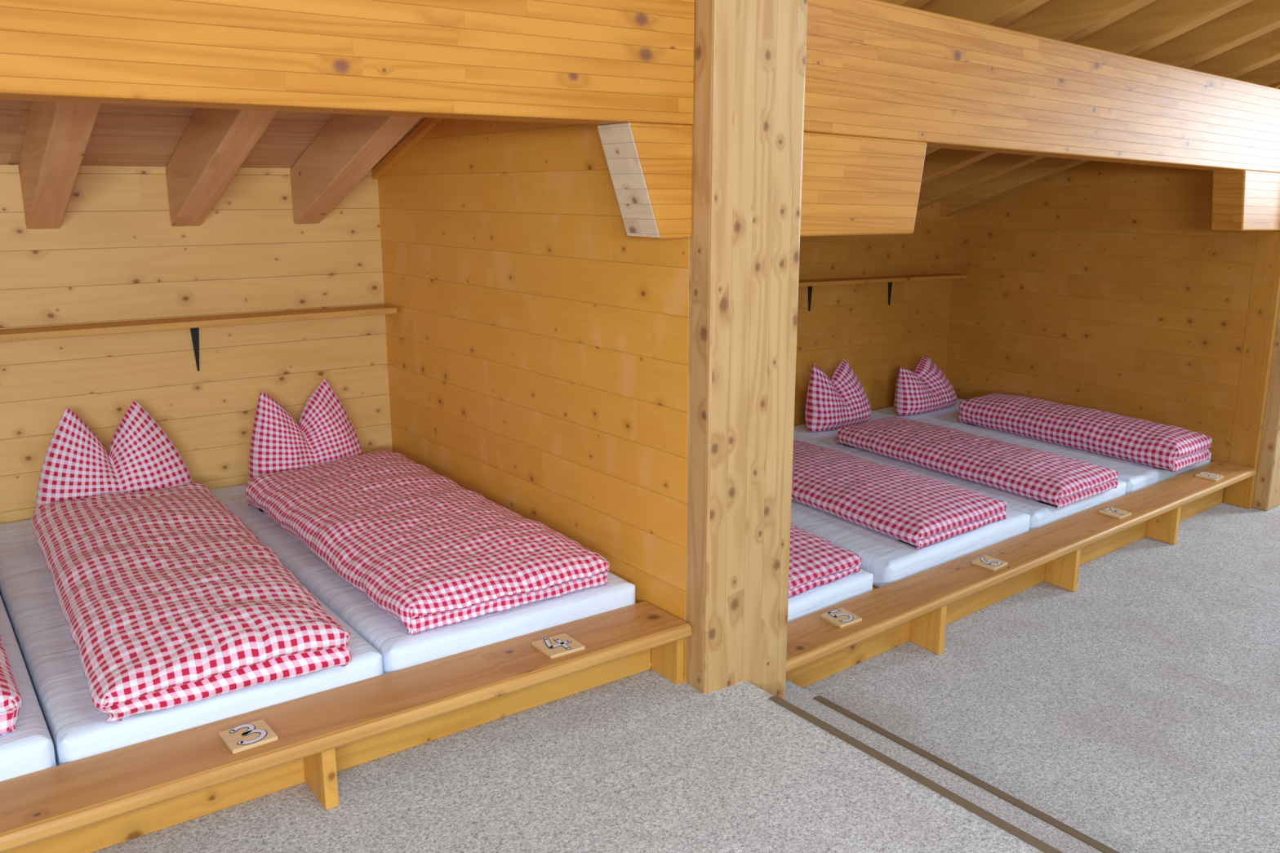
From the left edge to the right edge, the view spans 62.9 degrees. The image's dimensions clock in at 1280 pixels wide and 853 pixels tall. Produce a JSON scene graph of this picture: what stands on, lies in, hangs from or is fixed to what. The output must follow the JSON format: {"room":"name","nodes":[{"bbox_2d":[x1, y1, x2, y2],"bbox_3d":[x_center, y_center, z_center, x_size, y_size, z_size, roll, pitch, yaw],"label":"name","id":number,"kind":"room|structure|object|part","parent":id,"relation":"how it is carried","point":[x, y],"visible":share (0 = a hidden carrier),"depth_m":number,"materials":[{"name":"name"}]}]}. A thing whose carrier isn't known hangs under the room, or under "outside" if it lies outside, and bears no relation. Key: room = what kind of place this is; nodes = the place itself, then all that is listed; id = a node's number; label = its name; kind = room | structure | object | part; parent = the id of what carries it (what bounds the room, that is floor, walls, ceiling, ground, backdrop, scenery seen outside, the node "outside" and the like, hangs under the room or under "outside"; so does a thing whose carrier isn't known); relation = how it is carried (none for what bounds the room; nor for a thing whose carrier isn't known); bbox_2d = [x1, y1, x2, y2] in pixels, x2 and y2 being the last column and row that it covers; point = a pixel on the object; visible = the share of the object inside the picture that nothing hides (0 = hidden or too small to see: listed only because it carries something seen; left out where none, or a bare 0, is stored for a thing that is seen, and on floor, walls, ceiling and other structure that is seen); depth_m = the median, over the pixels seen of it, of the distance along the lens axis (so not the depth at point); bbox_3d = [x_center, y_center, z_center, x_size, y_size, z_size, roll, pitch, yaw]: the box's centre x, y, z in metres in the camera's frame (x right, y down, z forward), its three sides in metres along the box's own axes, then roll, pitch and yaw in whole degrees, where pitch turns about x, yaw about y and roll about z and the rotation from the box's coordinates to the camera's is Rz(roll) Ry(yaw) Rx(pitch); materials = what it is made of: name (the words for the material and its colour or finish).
{"room":"mountain hut dormitory","nodes":[
{"label":"mountain hut dormitory","id":0,"kind":"room"},
{"bbox_2d":[0,164,392,524],"bbox_3d":[-3.248,-0.067,3.532,5.230,1.720,0.060,-9,16,-35],"label":"wall","id":1,"kind":"structure","parent":0,"point":[115,254],"depth_m":4.41,"materials":[{"name":"brown wood"}]},
{"bbox_2d":[0,304,396,371],"bbox_3d":[-2.415,-0.242,3.961,3.115,0.232,0.181,-9,16,-35],"label":"wall shelf","id":2,"kind":"object","parent":1,"relation":"attached to","point":[193,323],"visible":1,"depth_m":4.30,"materials":[{"name":"brown wood"}]},
{"bbox_2d":[0,98,425,168],"bbox_3d":[-1.823,-1.214,1.523,5.520,1.578,4.580,-9,16,-35],"label":"ceiling","id":3,"kind":"structure","parent":0,"point":[122,135],"depth_m":3.96,"materials":[{"name":"brown wood"}]},
{"bbox_2d":[18,100,101,229],"bbox_3d":[-1.043,-1.232,2.166,0.115,1.738,4.280,-9,16,-35],"label":"rafter","id":4,"kind":"object","parent":3,"relation":"attached to","point":[58,134],"visible":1,"depth_m":3.49,"materials":[{"name":"brown wood"}]},
{"bbox_2d":[165,107,277,226],"bbox_3d":[-0.623,-1.299,2.465,0.117,1.738,4.280,-9,16,-35],"label":"rafter","id":5,"kind":"object","parent":3,"relation":"attached to","point":[215,143],"visible":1,"depth_m":3.81,"materials":[{"name":"brown wood"}]},
{"bbox_2d":[289,113,421,223],"bbox_3d":[-0.215,-1.365,2.755,0.114,1.738,4.280,-9,16,-35],"label":"rafter","id":6,"kind":"object","parent":3,"relation":"attached to","point":[348,147],"visible":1,"depth_m":4.12,"materials":[{"name":"brown wood"}]},
{"bbox_2d":[377,118,653,662],"bbox_3d":[-0.568,-0.557,4.073,0.030,2.396,2.074,-9,16,-36],"label":"wall partition","id":7,"kind":"structure","parent":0,"point":[519,337],"depth_m":3.88,"materials":[{"name":"brown wood"}]},
{"bbox_2d":[372,117,443,178],"bbox_3d":[-0.587,-1.308,3.879,0.030,0.744,2.070,-9,16,-36],"label":"trim","id":8,"kind":"structure","parent":7,"relation":"attached to","point":[427,124],"depth_m":4.45,"materials":[{"name":"brown wood"}]},
{"bbox_2d":[652,237,689,682],"bbox_3d":[0.092,-0.033,3.258,0.002,1.731,0.174,-9,16,-36],"label":"trim","id":9,"kind":"structure","parent":7,"relation":"attached to","point":[670,256],"depth_m":3.26,"materials":[{"name":"orange wood"}]},
{"bbox_2d":[91,666,1044,852],"bbox_3d":[-0.728,1.522,0.432,5.325,0.060,4.200,-9,16,-35],"label":"floor","id":10,"kind":"structure","parent":0,"point":[645,762],"depth_m":2.73,"materials":[{"name":"carpet"}]},
{"bbox_2d":[0,600,691,852],"bbox_3d":[-1.985,1.042,1.937,5.148,0.217,0.247,-9,16,-35],"label":"bench","id":11,"kind":"object","parent":10,"relation":"on","point":[102,801],"visible":1,"depth_m":2.73,"materials":[{"name":"brown wood"}]},
{"bbox_2d":[218,719,277,754],"bbox_3d":[-0.977,0.772,2.611,0.113,0.013,0.113,-9,16,-35],"label":"number plate","id":12,"kind":"object","parent":11,"relation":"on","point":[244,737],"visible":1,"depth_m":2.60,"materials":[{"name":"brown wood"}]},
{"bbox_2d":[532,633,584,658],"bbox_3d":[-0.244,0.655,3.130,0.118,0.013,0.118,-9,16,-35],"label":"number plate","id":13,"kind":"object","parent":11,"relation":"on","point":[562,644],"visible":1,"depth_m":3.12,"materials":[{"name":"brown wood"}]},
{"bbox_3d":[0.088,0.731,3.407,0.026,0.176,0.141,-9,16,-35],"label":"panel","id":14,"kind":"part","parent":11,"relation":"part of","materials":[{"name":"orange wood"}]},
{"bbox_2d":[768,695,1062,852],"bbox_3d":[1.531,1.185,1.786,0.032,0.008,3.790,-9,16,-35],"label":"trim","id":15,"kind":"structure","parent":10,"relation":"on","point":[1011,829],"depth_m":2.81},
{"bbox_2d":[794,200,955,426],"bbox_3d":[0.658,-0.570,6.631,4.628,2.083,0.060,-10,16,-39],"label":"wall","id":16,"kind":"structure","parent":0,"point":[856,324],"depth_m":7.41,"materials":[{"name":"brown wood"}]},
{"bbox_2d":[798,273,967,311],"bbox_3d":[0.734,-0.792,6.485,4.274,0.290,0.179,-10,16,-39],"label":"wall shelf","id":17,"kind":"object","parent":16,"relation":"attached to","point":[809,282],"visible":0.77,"depth_m":7.12,"materials":[{"name":"brown wood"}]},
{"bbox_2d":[785,679,1102,852],"bbox_3d":[1.574,1.307,2.061,0.323,0.063,4.130,-9,16,-35],"label":"floor","id":18,"kind":"structure","parent":0,"point":[795,695],"depth_m":3.11,"materials":[{"name":"carpet"}]},
{"bbox_2d":[684,0,808,700],"bbox_3d":[0.271,-0.272,3.268,0.358,2.487,0.272,-9,16,-35],"label":"timber post","id":19,"kind":"object","parent":18,"relation":"on","point":[749,68],"visible":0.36,"depth_m":3.13,"materials":[{"name":"beige wood"}]},
{"bbox_2d":[0,0,694,124],"bbox_3d":[-1.977,-0.744,1.525,5.153,0.417,0.172,-9,16,-35],"label":"timber beam","id":20,"kind":"structure","parent":19,"relation":"attached to","point":[593,62],"depth_m":2.40,"materials":[{"name":"brown wood"}]},
{"bbox_2d":[597,121,693,239],"bbox_3d":[0.015,-0.705,3.023,0.223,0.319,0.172,-9,16,-35],"label":"corbel","id":21,"kind":"object","parent":19,"relation":"attached to","point":[650,165],"visible":1,"depth_m":2.97,"materials":[{"name":"brown wood"}]},
{"bbox_2d":[800,131,926,236],"bbox_3d":[0.680,-0.811,3.529,0.750,0.330,0.170,-10,16,-39],"label":"corbel","id":22,"kind":"object","parent":19,"relation":"attached to","point":[851,184],"visible":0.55,"depth_m":3.46,"materials":[{"name":"brown wood"}]},
{"bbox_2d":[803,0,1279,173],"bbox_3d":[1.997,-1.375,4.526,4.179,0.523,0.170,-10,16,-39],"label":"timber beam","id":23,"kind":"structure","parent":19,"relation":"attached to","point":[877,68],"depth_m":3.94,"materials":[{"name":"brown wood"}]},
{"bbox_2d":[813,695,1119,852],"bbox_3d":[1.757,1.276,2.052,0.030,0.008,3.910,-9,16,-35],"label":"trim","id":24,"kind":"structure","parent":18,"relation":"on","point":[1033,811],"depth_m":3.08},
{"bbox_2d":[803,502,1279,852],"bbox_3d":[3.850,0.665,5.567,7.552,0.060,7.200,-9,16,-35],"label":"floor","id":25,"kind":"structure","parent":0,"point":[1131,751],"depth_m":3.94,"materials":[{"name":"carpet"}]},
{"bbox_2d":[785,460,1256,688],"bbox_3d":[1.968,0.638,4.975,4.126,0.254,0.239,-10,16,-39],"label":"bench","id":26,"kind":"object","parent":25,"relation":"on","point":[917,608],"visible":0.75,"depth_m":4.62,"materials":[{"name":"orange wood"}]},
{"bbox_2d":[820,607,862,627],"bbox_3d":[0.765,0.726,3.981,0.133,0.013,0.119,-9,16,-35],"label":"number plate","id":27,"kind":"object","parent":26,"relation":"on","point":[841,617],"visible":1,"depth_m":3.97,"materials":[{"name":"brown wood"}]},
{"bbox_2d":[971,555,1008,571],"bbox_3d":[1.524,0.594,4.565,0.120,0.013,0.132,-9,16,-35],"label":"number plate","id":28,"kind":"object","parent":26,"relation":"on","point":[986,562],"visible":1,"depth_m":4.55,"materials":[{"name":"brown wood"}]},
{"bbox_2d":[1098,506,1131,519],"bbox_3d":[2.392,0.434,5.272,0.130,0.013,0.123,-9,16,-35],"label":"number plate","id":29,"kind":"object","parent":26,"relation":"on","point":[1112,512],"visible":1,"depth_m":5.25,"materials":[{"name":"brown wood"}]},
{"bbox_2d":[1195,471,1223,481],"bbox_3d":[3.234,0.282,5.946,0.121,0.013,0.131,-9,16,-35],"label":"number plate","id":30,"kind":"object","parent":26,"relation":"on","point":[1209,476],"visible":1,"depth_m":5.92,"materials":[{"name":"brown wood"}]},
{"bbox_2d":[1251,299,1279,511],"bbox_3d":[3.744,-0.722,6.091,0.323,2.414,0.255,-9,16,-35],"label":"timber post","id":31,"kind":"object","parent":25,"relation":"on","point":[1266,496],"visible":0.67,"depth_m":6.11,"materials":[{"name":"beige wood"}]},
{"bbox_2d":[1211,169,1279,231],"bbox_3d":[3.325,-1.224,5.691,0.724,0.329,0.170,-10,16,-39],"label":"corbel","id":32,"kind":"object","parent":31,"relation":"attached to","point":[1244,200],"visible":0.91,"depth_m":5.51,"materials":[{"name":"brown wood"}]},
{"bbox_2d":[945,84,1279,502],"bbox_3d":[2.981,-1.033,7.001,0.099,2.623,2.235,-8,15,-31],"label":"wall","id":33,"kind":"structure","parent":0,"point":[1108,286],"depth_m":6.82,"materials":[{"name":"brown wood"}]},
{"bbox_2d":[1223,231,1279,508],"bbox_3d":[3.585,-0.318,6.107,0.038,1.620,0.161,-8,15,-31],"label":"trim","id":34,"kind":"structure","parent":33,"relation":"attached to","point":[1264,294],"depth_m":6.08,"materials":[{"name":"brown wood"}]},
{"bbox_3d":[1.323,0.442,5.973,4.294,0.200,2.397,-9,16,-35],"label":"floor","id":35,"kind":"structure","parent":0,"visible":0},
{"bbox_2d":[787,568,873,622],"bbox_3d":[0.095,0.515,4.932,0.835,0.118,2.229,-8,15,-31],"label":"mattress","id":36,"kind":"object","parent":35,"relation":"on","point":[819,597],"visible":0.09,"depth_m":4.14,"materials":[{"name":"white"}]},
{"bbox_2d":[788,524,861,596],"bbox_3d":[0.221,0.419,4.793,0.681,0.127,1.800,-8,15,-31],"label":"duvet","id":37,"kind":"object","parent":36,"relation":"on","point":[815,561],"visible":0.23,"depth_m":4.21,"materials":[{"name":"red fabric"}]},
{"bbox_2d":[791,499,1030,587],"bbox_3d":[0.910,0.360,5.592,1.112,0.131,2.268,-8,15,-31],"label":"mattress","id":38,"kind":"object","parent":35,"relation":"on","point":[890,560],"visible":0.19,"depth_m":4.68,"materials":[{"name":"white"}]},
{"bbox_2d":[791,440,1006,548],"bbox_3d":[1.072,0.277,5.349,0.727,0.135,1.615,-8,15,-31],"label":"duvet","id":39,"kind":"object","parent":38,"relation":"on","point":[918,511],"visible":0.74,"depth_m":4.93,"materials":[{"name":"red fabric"}]},
{"bbox_2d":[793,417,1126,531],"bbox_3d":[1.721,0.217,6.251,0.944,0.118,2.244,-8,15,-31],"label":"mattress","id":40,"kind":"object","parent":35,"relation":"on","point":[1041,514],"visible":0.2,"depth_m":5.56,"materials":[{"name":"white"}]},
{"bbox_2d":[804,359,871,431],"bbox_3d":[1.317,-0.218,6.919,0.609,0.436,0.252,-11,17,-40],"label":"pillow","id":41,"kind":"object","parent":40,"relation":"on","point":[839,401],"visible":1,"depth_m":6.78,"materials":[{"name":"red fabric"}]},
{"bbox_2d":[836,416,1118,508],"bbox_3d":[1.862,0.140,5.976,0.631,0.150,1.706,-8,15,-31],"label":"duvet","id":42,"kind":"object","parent":40,"relation":"on","point":[1050,478],"visible":1,"depth_m":5.65,"materials":[{"name":"red fabric"}]},
{"bbox_2d":[871,398,1211,494],"bbox_3d":[2.505,0.076,6.888,1.043,0.112,2.258,-8,15,-31],"label":"mattress","id":43,"kind":"object","parent":35,"relation":"on","point":[1137,476],"visible":0.23,"depth_m":6.37,"materials":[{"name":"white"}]},
{"bbox_2d":[893,355,956,415],"bbox_3d":[2.046,-0.310,7.458,0.646,0.389,0.268,-9,16,-35],"label":"pillow","id":44,"kind":"object","parent":43,"relation":"on","point":[926,388],"visible":1,"depth_m":7.32,"materials":[{"name":"red fabric"}]},
{"bbox_2d":[958,393,1211,471],"bbox_3d":[2.739,-0.017,6.583,0.500,0.201,1.628,-8,15,-31],"label":"duvet","id":45,"kind":"object","parent":43,"relation":"on","point":[1171,448],"visible":1,"depth_m":6.30,"materials":[{"name":"red fabric"}]},
{"bbox_3d":[-2.671,0.865,2.841,5.125,0.165,2.040,-9,16,-35],"label":"platform","id":46,"kind":"object","parent":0,"visible":0},
{"bbox_2d":[0,595,57,782],"bbox_3d":[-2.318,0.668,3.050,0.836,0.132,2.035,-9,16,-35],"label":"mattress","id":47,"kind":"object","parent":46,"relation":"on","point":[27,749],"visible":0.66,"depth_m":2.50,"materials":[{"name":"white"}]},
{"bbox_2d":[0,635,22,735],"bbox_3d":[-2.225,0.538,2.987,0.637,0.148,1.771,-9,16,-35],"label":"duvet","id":48,"kind":"object","parent":47,"relation":"on","point":[11,700],"visible":1,"depth_m":2.49,"materials":[{"name":"red fabric"}]},
{"bbox_2d":[0,519,382,765],"bbox_3d":[-1.646,0.566,3.530,0.828,0.120,2.035,-9,16,-35],"label":"mattress","id":49,"kind":"object","parent":46,"relation":"on","point":[77,730],"visible":0.41,"depth_m":2.83,"materials":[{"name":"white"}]},
{"bbox_2d":[35,400,193,507],"bbox_3d":[-2.104,0.127,4.186,0.590,0.445,0.257,-9,16,-35],"label":"pillow","id":50,"kind":"object","parent":49,"relation":"on","point":[142,457],"visible":0.88,"depth_m":4.12,"materials":[{"name":"red fabric"}]},
{"bbox_2d":[31,483,352,721],"bbox_3d":[-1.529,0.451,3.393,0.651,0.160,1.779,-8,15,-33],"label":"duvet","id":51,"kind":"object","parent":49,"relation":"on","point":[166,598],"visible":1,"depth_m":2.95,"materials":[{"name":"red fabric"}]},
{"bbox_2d":[209,484,635,674],"bbox_3d":[-0.954,0.452,4.022,0.886,0.124,2.035,-9,16,-35],"label":"mattress","id":52,"kind":"object","parent":46,"relation":"on","point":[399,650],"visible":0.25,"depth_m":3.28,"materials":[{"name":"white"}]},
{"bbox_2d":[248,378,363,479],"bbox_3d":[-1.477,0.024,4.630,0.520,0.443,0.261,-9,16,-35],"label":"pillow","id":53,"kind":"object","parent":52,"relation":"on","point":[325,433],"visible":0.82,"depth_m":4.54,"materials":[{"name":"red fabric"}]},
{"bbox_2d":[244,450,609,634],"bbox_3d":[-0.893,0.332,3.910,0.754,0.156,1.769,-9,16,-35],"label":"duvet","id":54,"kind":"object","parent":52,"relation":"on","point":[430,551],"visible":1,"depth_m":3.50,"materials":[{"name":"red fabric"}]},
{"bbox_3d":[3.218,-2.066,5.557,7.880,1.704,5.029,-9,16,-35],"label":"ceiling","id":55,"kind":"structure","parent":0,"visible":0},
{"bbox_2d":[879,0,930,8],"bbox_3d":[0.878,-1.566,3.743,0.104,1.630,4.274,-8,15,-31],"label":"rafter","id":56,"kind":"object","parent":55,"relation":"attached to","point":[916,4],"visible":0.02,"depth_m":3.64,"materials":[{"name":"brown wood"}]},
{"bbox_2d":[917,0,1048,26],"bbox_3d":[1.294,-1.629,4.082,0.104,1.630,4.274,-8,15,-31],"label":"rafter","id":57,"kind":"object","parent":55,"relation":"attached to","point":[999,13],"visible":0.04,"depth_m":3.98,"materials":[{"name":"brown wood"}]},
{"bbox_2d":[1001,0,1155,43],"bbox_3d":[1.709,-1.693,4.422,0.104,1.630,4.274,-8,15,-31],"label":"rafter","id":58,"kind":"object","parent":55,"relation":"attached to","point":[1066,20],"visible":0.04,"depth_m":4.26,"materials":[{"name":"brown wood"}]},
{"bbox_2d":[924,0,1253,155],"bbox_3d":[2.124,-1.757,4.761,0.104,1.630,4.274,-8,15,-31],"label":"rafter","id":59,"kind":"object","parent":55,"relation":"attached to","point":[1158,22],"visible":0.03,"depth_m":4.52,"materials":[{"name":"brown wood"}]},
{"bbox_2d":[916,26,1279,210],"bbox_3d":[2.955,-1.884,5.440,0.104,1.630,4.274,-8,15,-31],"label":"rafter","id":60,"kind":"object","parent":55,"relation":"attached to","point":[1261,51],"visible":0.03,"depth_m":6.43,"materials":[{"name":"brown wood"}]},
{"bbox_2d":[920,0,1279,186],"bbox_3d":[2.539,-1.821,5.101,0.104,1.630,4.274,-8,15,-31],"label":"rafter","id":61,"kind":"object","parent":55,"relation":"attached to","point":[1254,19],"visible":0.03,"depth_m":4.89,"materials":[{"name":"brown wood"}]},
{"bbox_2d":[941,58,1279,216],"bbox_3d":[3.370,-1.948,5.780,0.104,1.630,4.274,-8,15,-31],"label":"rafter","id":62,"kind":"object","parent":55,"relation":"attached to","point":[1268,75],"visible":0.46,"depth_m":7.05,"materials":[{"name":"brown wood"}]}
]}

